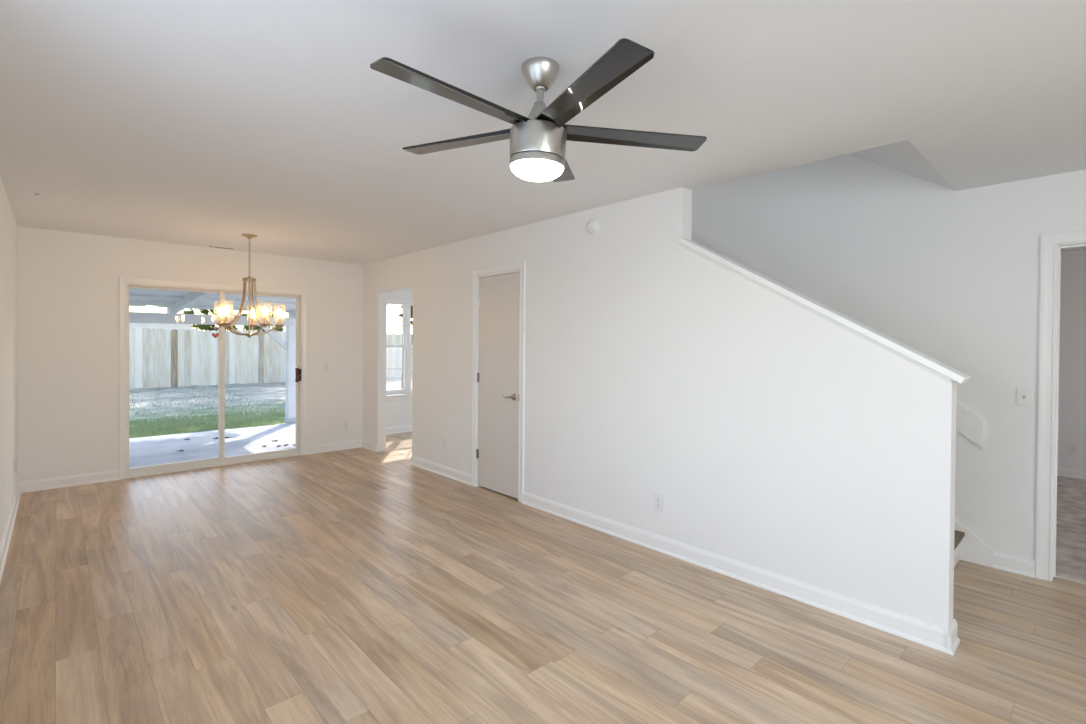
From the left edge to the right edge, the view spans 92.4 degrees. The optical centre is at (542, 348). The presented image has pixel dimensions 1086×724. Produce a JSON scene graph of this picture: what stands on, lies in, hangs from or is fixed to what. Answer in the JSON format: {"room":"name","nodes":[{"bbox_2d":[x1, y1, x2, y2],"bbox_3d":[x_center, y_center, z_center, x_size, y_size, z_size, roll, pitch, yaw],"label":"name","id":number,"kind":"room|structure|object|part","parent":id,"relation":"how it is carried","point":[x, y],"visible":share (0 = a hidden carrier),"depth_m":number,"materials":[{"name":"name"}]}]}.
{"room":"empty living room","nodes":[
{"label":"empty living room","id":0,"kind":"room"},
{"bbox_2d":[0,177,17,544],"bbox_3d":[-1.612,0.222,1.242,0.140,2.560,9.490,0,1,-43],"label":"wall","id":1,"kind":"structure","parent":0,"point":[8,226],"depth_m":3.85,"materials":[{"name":"white paint"}]},
{"bbox_2d":[0,482,20,583],"bbox_3d":[-1.608,1.330,1.359,0.024,0.102,9.350,0,1,-43],"label":"baseboard","id":2,"kind":"structure","parent":1,"relation":"attached to","point":[5,543],"depth_m":3.68,"materials":[{"name":"white paint"}]},
{"bbox_2d":[17,226,362,481],"bbox_3d":[-3.707,0.166,5.874,3.403,2.565,0.140,0,1,-43],"label":"wall","id":3,"kind":"structure","parent":0,"point":[68,282],"depth_m":5.16,"materials":[{"name":"white paint"}]},
{"bbox_2d":[19,469,119,492],"bbox_3d":[-4.536,1.274,5.005,0.723,0.102,0.024,0,1,-43],"label":"baseboard","id":4,"kind":"structure","parent":3,"relation":"attached to","point":[112,475],"depth_m":4.99,"materials":[{"name":"white paint"}]},
{"bbox_2d":[119,276,306,479],"bbox_3d":[-3.603,0.299,5.864,1.820,2.050,0.019,0,1,-43],"label":"trim","id":5,"kind":"structure","parent":3,"relation":"attached to","point":[123,280],"depth_m":5.42,"materials":[{"name":"white paint"}]},
{"bbox_2d":[127,283,301,478],"bbox_3d":[-3.648,0.331,5.912,1.690,1.985,0.157,0,1,-43],"label":"door","id":6,"kind":"structure","parent":3,"relation":"in","point":[221,460],"depth_m":5.89,"materials":[{"name":"white"}]},
{"bbox_3d":[-3.974,0.325,5.674,0.864,1.937,0.034,0,1,-43],"label":"panel","id":7,"kind":"part","parent":6,"relation":"part of","materials":[{"name":"white"}]},
{"bbox_3d":[-3.351,0.325,6.185,0.854,1.937,0.034,0,1,-43],"label":"panel","id":8,"kind":"part","parent":6,"relation":"part of","materials":[{"name":"white"}]},
{"bbox_3d":[-3.036,0.331,6.425,0.038,0.175,0.046,0,1,-43],"label":"pull handle","id":9,"kind":"part","parent":6,"relation":"part of","materials":[{"name":"black metal"}]},
{"bbox_2d":[324,363,328,371],"bbox_3d":[-2.763,0.243,6.648,0.072,0.116,0.019,0,1,-43],"label":"light switch","id":10,"kind":"object","parent":3,"relation":"attached to","point":[326,365],"visible":1,"depth_m":6.65,"materials":[{"name":"white plastic"}]},
{"bbox_2d":[307,439,361,453],"bbox_3d":[-2.681,1.272,6.738,0.726,0.102,0.024,0,1,-43],"label":"baseboard","id":11,"kind":"structure","parent":3,"relation":"attached to","point":[328,447],"depth_m":6.72,"materials":[{"name":"white paint"}]},
{"bbox_2d":[343,420,348,429],"bbox_3d":[-2.584,1.008,6.835,0.072,0.116,0.009,0,1,-43],"label":"wall outlet","id":12,"kind":"object","parent":3,"relation":"attached to","point":[345,423],"visible":1,"depth_m":6.83,"materials":[{"name":"white plastic"}]},
{"bbox_2d":[386,288,412,427],"bbox_3d":[-1.514,0.152,8.841,3.622,2.560,0.138,0,1,-43],"label":"wall","id":13,"kind":"structure","parent":0,"point":[398,412],"depth_m":8.09,"materials":[{"name":"white paint"}]},
{"bbox_2d":[386,425,411,434],"bbox_3d":[-1.518,1.262,8.744,3.482,0.102,0.024,0,1,-43],"label":"baseboard","id":14,"kind":"structure","parent":13,"relation":"attached to","point":[408,428],"depth_m":8.07,"materials":[{"name":"white paint"}]},
{"bbox_2d":[386,395,411,400],"bbox_3d":[-2.101,0.771,8.197,1.560,0.065,0.016,0,1,-43],"label":"trim","id":15,"kind":"structure","parent":13,"relation":"attached to","point":[408,396],"depth_m":8.07,"materials":[{"name":"white paint"}]},
{"bbox_2d":[386,393,411,396],"bbox_3d":[-2.104,0.726,8.200,1.620,0.025,0.083,0,1,-43],"label":"trim","id":16,"kind":"structure","parent":13,"relation":"attached to","point":[407,394],"depth_m":8.04,"materials":[{"name":"white paint"}]},
{"bbox_2d":[386,300,412,394],"bbox_3d":[-2.157,-0.017,8.256,1.520,1.460,0.090,0,1,-43],"label":"window","id":17,"kind":"structure","parent":13,"relation":"in","point":[407,305],"depth_m":8.21,"materials":[{"name":"white paint"}]},
{"bbox_3d":[-2.439,-0.366,8.001,0.700,0.703,0.030,0,1,-43],"label":"sash","id":18,"kind":"part","parent":17,"relation":"part of","materials":[{"name":"white paint"}]},
{"bbox_3d":[-2.420,0.317,7.981,0.700,0.733,0.030,0,1,-43],"label":"sash","id":19,"kind":"part","parent":17,"relation":"part of","materials":[{"name":"white paint"}]},
{"bbox_3d":[-1.884,-0.366,8.519,0.700,0.703,0.030,0,1,-43],"label":"sash","id":20,"kind":"part","parent":17,"relation":"part of","materials":[{"name":"white paint"}]},
{"bbox_3d":[-1.865,0.316,8.500,0.700,0.733,0.030,0,1,-43],"label":"sash","id":21,"kind":"part","parent":17,"relation":"part of","materials":[{"name":"white paint"}]},
{"bbox_2d":[0,0,1085,264],"bbox_3d":[1.177,-1.187,4.378,8.500,0.240,10.300,0,1,-43],"label":"ceiling","id":22,"kind":"structure","parent":0,"point":[202,123],"depth_m":2.23,"materials":[{"name":"white paint"}]},
{"bbox_2d":[206,245,236,249],"bbox_3d":[-3.550,-1.111,5.753,0.280,0.007,0.110,0,1,-43],"label":"ceiling vent","id":23,"kind":"object","parent":22,"relation":"in","point":[211,246],"visible":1,"depth_m":5.74,"materials":[{"name":"beige metal"}]},
{"bbox_2d":[214,233,285,337],"bbox_3d":[-2.844,-0.602,5.090,0.606,1.003,0.624,0,1,-43],"label":"chandelier","id":24,"kind":"object","parent":22,"relation":"hanging from","point":[249,278],"visible":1,"depth_m":5.06,"materials":[{"name":"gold metal"}]},
{"bbox_3d":[-3.134,-0.353,5.059,0.045,0.086,0.045,0,1,-43],"label":"bulb","id":25,"kind":"part","parent":24,"relation":"part of","materials":[{"name":"white glass"}]},
{"bbox_3d":[-2.928,-0.349,4.817,0.045,0.086,0.045,0,1,-43],"label":"bulb","id":26,"kind":"part","parent":24,"relation":"part of","materials":[{"name":"white glass"}]},
{"bbox_3d":[-3.009,-0.398,5.068,0.253,0.543,0.006,0,1,-4],"label":"arm","id":27,"kind":"part","parent":24,"relation":"part of","materials":[{"name":"beige metal"}]},
{"bbox_3d":[-2.898,-0.396,4.938,0.006,0.543,0.253,1,1,14],"label":"arm","id":28,"kind":"part","parent":24,"relation":"part of","materials":[{"name":"beige metal"}]},
{"bbox_3d":[-2.864,-0.389,5.079,0.104,0.578,0.104,0,1,-43],"label":"stem","id":29,"kind":"part","parent":24,"relation":"part of","materials":[{"name":"beige metal"}]},
{"bbox_3d":[-2.861,-0.881,5.075,0.015,0.368,0.015,0,1,2],"label":"chain","id":30,"kind":"part","parent":24,"relation":"part of","materials":[{"name":"beige metal"}]},
{"bbox_3d":[-2.920,-0.399,5.214,0.006,0.543,0.253,0,1,-22],"label":"arm","id":31,"kind":"part","parent":24,"relation":"part of","materials":[{"name":"beige metal"}]},
{"bbox_3d":[-2.740,-0.395,5.003,0.073,0.543,0.246,0,1,-43],"label":"arm","id":32,"kind":"part","parent":24,"relation":"part of","materials":[{"name":"beige metal"}]},
{"bbox_3d":[-2.753,-0.397,5.174,0.253,0.543,0.006,0,1,-40],"label":"arm","id":33,"kind":"part","parent":24,"relation":"part of","materials":[{"name":"beige metal"}]},
{"bbox_3d":[-2.635,-0.348,4.938,0.045,0.086,0.045,0,1,-43],"label":"bulb","id":34,"kind":"part","parent":24,"relation":"part of","materials":[{"name":"white glass"}]},
{"bbox_3d":[-2.659,-0.351,5.255,0.045,0.086,0.045,0,1,-43],"label":"bulb","id":35,"kind":"part","parent":24,"relation":"part of","materials":[{"name":"white glass"}]},
{"bbox_2d":[370,38,706,181],"bbox_3d":[-0.051,-0.844,1.921,1.189,0.418,1.247,0,1,-43],"label":"ceiling fan","id":36,"kind":"object","parent":22,"relation":"hanging from","point":[537,140],"visible":1,"depth_m":1.86,"materials":[{"name":"silver metal"}]},
{"bbox_3d":[-0.272,-0.824,1.716,0.588,0.016,0.110,1,8,-43],"label":"blade","id":37,"kind":"part","parent":36,"relation":"part of","materials":[{"name":"grey wood"}]},
{"bbox_3d":[-0.321,-0.836,2.123,0.588,0.016,0.110,3,8,29],"label":"blade","id":38,"kind":"part","parent":36,"relation":"part of","materials":[{"name":"grey wood"}]},
{"bbox_2d":[511,159,562,181],"bbox_3d":[-0.023,-0.660,1.958,0.199,0.050,0.199,0,1,-43],"label":"diffuser","id":39,"kind":"object","parent":36,"relation":"attached to","point":[537,170],"depth_m":1.90,"materials":[{"name":"white glass"}]},
{"bbox_3d":[0.050,-0.824,2.297,0.110,0.016,0.588,-3,0,11],"label":"blade","id":40,"kind":"part","parent":36,"relation":"part of","materials":[{"name":"grey wood"}]},
{"bbox_3d":[0.131,-0.804,1.638,0.110,0.016,0.588,8,-1,-25],"label":"blade","id":41,"kind":"part","parent":36,"relation":"part of","materials":[{"name":"black wood"}]},
{"bbox_3d":[0.330,-0.804,1.997,0.588,0.016,0.110,2,-4,-7],"label":"blade","id":42,"kind":"part","parent":36,"relation":"part of","materials":[{"name":"grey wood"}]},
{"bbox_2d":[0,432,1085,723],"bbox_3d":[0.623,1.374,3.905,6.960,0.001,10.222,0,1,-43],"label":"floor","id":43,"kind":"structure","parent":0,"point":[360,585],"depth_m":2.60,"materials":[{"name":"brown wood"}]},
{"bbox_2d":[954,520,993,567],"bbox_3d":[1.253,0.008,4.146,1.251,2.737,3.452,0,1,-43],"label":"staircase","id":44,"kind":"structure","parent":43,"relation":"on","point":[968,547],"depth_m":3.38,"materials":[{"name":"wood"}]},
{"bbox_2d":[363,187,956,628],"bbox_3d":[-0.507,0.635,5.027,0.115,3.440,7.097,0,1,-43],"label":"wall","id":45,"kind":"structure","parent":0,"point":[773,435],"depth_m":3.39,"materials":[{"name":"white paint"}]},
{"bbox_2d":[362,439,376,451],"bbox_3d":[-2.281,1.274,6.824,0.024,0.102,0.445,0,1,-43],"label":"baseboard","id":46,"kind":"structure","parent":45,"relation":"attached to","point":[366,444],"depth_m":6.81,"materials":[{"name":"white paint"}]},
{"bbox_2d":[410,455,470,485],"bbox_3d":[-1.114,1.294,5.575,0.024,0.102,1.203,0,1,-43],"label":"baseboard","id":47,"kind":"structure","parent":45,"relation":"attached to","point":[451,473],"depth_m":5.53,"materials":[{"name":"white paint"}]},
{"bbox_2d":[443,437,446,448],"bbox_3d":[-1.040,1.002,5.506,0.009,0.116,0.072,0,1,-43],"label":"wall outlet","id":48,"kind":"object","parent":45,"relation":"attached to","point":[444,438],"visible":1,"depth_m":5.50,"materials":[{"name":"white plastic"}]},
{"bbox_2d":[476,269,519,500],"bbox_3d":[-0.400,0.327,4.874,0.167,2.060,0.650,0,1,-43],"label":"door","id":49,"kind":"structure","parent":45,"relation":"in","point":[498,294],"depth_m":4.85,"materials":[{"name":"white paint"}]},
{"bbox_3d":[-0.311,0.437,4.697,0.056,0.062,0.157,0,1,-43],"label":"lever handle","id":50,"kind":"part","parent":49,"relation":"part of","materials":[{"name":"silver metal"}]},
{"bbox_2d":[471,261,525,502],"bbox_3d":[-0.430,0.296,4.845,0.019,2.122,0.774,0,1,-43],"label":"trim","id":51,"kind":"structure","parent":45,"relation":"attached to","point":[519,265],"depth_m":4.62,"materials":[{"name":"white paint"}]},
{"bbox_2d":[586,219,599,234],"bbox_3d":[0.374,-0.927,3.965,0.044,0.124,0.124,0,1,-43],"label":"smoke detector","id":52,"kind":"object","parent":45,"relation":"attached to","point":[593,225],"visible":1,"depth_m":3.94,"materials":[{"name":"white plastic"}]},
{"bbox_2d":[654,493,662,511],"bbox_3d":[0.788,1.051,3.550,0.009,0.116,0.072,0,1,-43],"label":"wall outlet","id":53,"kind":"object","parent":45,"relation":"attached to","point":[658,498],"visible":1,"depth_m":3.55,"materials":[{"name":"white plastic"}]},
{"bbox_2d":[522,492,947,652],"bbox_3d":[0.842,1.328,3.481,0.024,0.102,2.980,0,1,-43],"label":"baseboard","id":54,"kind":"structure","parent":45,"relation":"attached to","point":[933,636],"depth_m":3.00,"materials":[{"name":"white paint"}]},
{"bbox_2d":[678,237,970,383],"bbox_3d":[1.447,-0.284,2.934,0.159,0.872,1.492,0,1,-43],"label":"trim","id":55,"kind":"structure","parent":45,"relation":"attached to","point":[939,368],"depth_m":2.75,"materials":[{"name":"white paint"}]},
{"bbox_2d":[947,619,959,655],"bbox_3d":[1.918,1.346,2.431,0.164,0.102,0.024,0,1,-43],"label":"baseboard","id":56,"kind":"structure","parent":45,"relation":"attached to","point":[953,641],"depth_m":2.41,"materials":[{"name":"white paint"}]},
{"bbox_2d":[691,154,1085,559],"bbox_3d":[2.354,-0.564,3.970,0.115,5.900,7.800,0,1,-43],"label":"wall","id":57,"kind":"structure","parent":0,"point":[949,275],"depth_m":3.50,"materials":[{"name":"white paint"}]},
{"bbox_2d":[691,216,983,449],"bbox_3d":[1.791,-0.680,4.473,0.020,2.632,3.093,0,1,-43],"label":"board","id":58,"kind":"object","parent":57,"relation":"attached to","point":[968,423],"visible":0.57,"depth_m":4.40,"materials":[{"name":"white paint"}]},
{"bbox_2d":[993,551,1034,577],"bbox_3d":[2.936,1.346,3.247,0.024,0.102,0.192,0,1,-43],"label":"baseboard","id":59,"kind":"structure","parent":57,"relation":"attached to","point":[1002,561],"depth_m":3.24,"materials":[{"name":"white paint"}]},
{"bbox_2d":[1016,387,1031,405],"bbox_3d":[2.968,0.297,3.215,0.019,0.116,0.072,0,1,-43],"label":"light switch","id":60,"kind":"object","parent":57,"relation":"attached to","point":[1023,394],"visible":1,"depth_m":3.21,"materials":[{"name":"white plastic"}]},
{"bbox_2d":[1035,230,1085,580],"bbox_3d":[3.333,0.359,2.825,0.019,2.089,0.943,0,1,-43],"label":"trim","id":61,"kind":"structure","parent":57,"relation":"attached to","point":[1049,242],"depth_m":3.14,"materials":[{"name":"white paint"}]},
{"bbox_2d":[848,140,953,189],"bbox_3d":[1.144,-2.258,4.224,1.307,2.384,3.335,0,1,-43],"label":"ceiling","id":62,"kind":"structure","parent":0,"point":[902,156],"depth_m":3.28,"materials":[{"name":"white paint"}]},
{"bbox_2d":[1055,476,1085,583],"bbox_3d":[4.562,1.449,4.217,3.498,0.122,5.100,0,1,-43],"label":"floor","id":63,"kind":"structure","parent":0,"point":[1071,492],"depth_m":3.97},
{"bbox_2d":[1057,250,1085,470],"bbox_3d":[5.866,0.178,5.484,0.140,2.440,5.200,0,1,-43],"label":"wall","id":64,"kind":"structure","parent":0,"point":[1072,346],"depth_m":5.58,"materials":[{"name":"white paint"}]},
{"bbox_2d":[1057,467,1085,478],"bbox_3d":[5.832,1.348,5.402,0.024,0.102,5.100,0,1,-43],"label":"baseboard","id":65,"kind":"structure","parent":64,"relation":"attached to","point":[1066,472],"depth_m":5.58,"materials":[{"name":"white paint"}]},
{"bbox_2d":[1068,444,1077,455],"bbox_3d":[5.677,1.086,5.578,0.009,0.116,0.072,0,1,-43],"label":"wall outlet","id":66,"kind":"object","parent":64,"relation":"attached to","point":[1072,448],"visible":1,"depth_m":5.58,"materials":[{"name":"white plastic"}]},
{"label":"outside","id":67,"kind":"structure","parent":0,"visible":0},
{"bbox_3d":[-15.297,1.282,38.346,90.000,0.250,63.110,0,1,-43],"label":"ground","id":68,"kind":"structure","parent":67,"visible":0},
{"bbox_2d":[129,323,191,373],"bbox_3d":[-24.737,-0.049,22.668,15.400,2.960,7.700,0,1,-43],"label":"neighbor house","id":69,"kind":"structure","parent":68,"relation":"on","point":[156,326],"depth_m":24.27,"materials":[{"name":"white paint"}]},
{"bbox_2d":[129,424,295,467],"bbox_3d":[-6.244,1.504,5.954,7.003,0.160,3.410,0,1,-43],"label":"patio slab","id":70,"kind":"object","parent":68,"relation":"on","point":[152,450],"visible":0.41,"depth_m":7.66,"materials":[{"name":"concrete"}]},
{"bbox_2d":[129,288,295,423],"bbox_3d":[-6.022,0.255,6.490,6.660,2.330,3.900,0,1,-43],"label":"patio cover","id":71,"kind":"object","parent":70,"relation":"on","point":[175,302],"visible":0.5,"depth_m":8.60,"materials":[{"name":"white paint"}]},
{"bbox_3d":[-4.724,0.497,9.774,0.160,1.805,0.160,0,1,-43],"label":"post","id":72,"kind":"part","parent":71,"relation":"part of","materials":[{"name":"white paint"}]},
{"bbox_2d":[129,374,411,437],"bbox_3d":[-16.443,1.112,39.572,90.000,0.090,59.750,0,1,-43],"label":"lawn","id":73,"kind":"structure","parent":68,"relation":"on","point":[272,394],"depth_m":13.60,"materials":[{"name":"green plant"}]},
{"bbox_2d":[182,309,237,330],"bbox_3d":[-12.752,-0.598,20.069,1.982,4.289,1.565,1,1,22],"label":"tree","id":74,"kind":"object","parent":73,"relation":"on","point":[191,311],"visible":0.18,"depth_m":19.92,"materials":[{"name":"green plant"}]},
{"bbox_2d":[241,312,285,331],"bbox_3d":[-11.607,-0.227,21.474,1.971,3.539,1.880,0,1,-43],"label":"tree","id":75,"kind":"object","parent":73,"relation":"on","point":[269,314],"visible":0.12,"depth_m":21.33,"materials":[{"name":"green plant"}]},
{"bbox_2d":[387,304,412,327],"bbox_3d":[-6.926,-1.033,27.082,2.584,5.117,2.783,1,1,11],"label":"tree","id":76,"kind":"object","parent":73,"relation":"on","point":[399,315],"visible":0.09,"depth_m":26.37,"materials":[{"name":"green plant"}]},
{"bbox_2d":[401,305,403,388],"bbox_3d":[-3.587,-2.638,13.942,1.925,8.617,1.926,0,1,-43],"label":"post","id":77,"kind":"object","parent":73,"relation":"on","point":[402,378],"visible":0.02,"depth_m":13.78,"materials":[{"name":"white wood"}]},
{"bbox_2d":[129,327,412,387],"bbox_3d":[-7.430,0.339,22.308,17.600,2.050,0.166,0,1,-43],"label":"picket fence","id":78,"kind":"object","parent":68,"relation":"on","point":[172,357],"visible":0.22,"depth_m":18.14,"materials":[{"name":"beige wood"}]},
{"bbox_2d":[280,423,295,430],"bbox_3d":[-3.111,1.496,9.340,2.197,0.160,2.740,0,1,-43],"label":"patio slab","id":79,"kind":"object","parent":68,"relation":"on","point":[292,425],"visible":0.09,"depth_m":9.46,"materials":[{"name":"concrete"}]}
]}

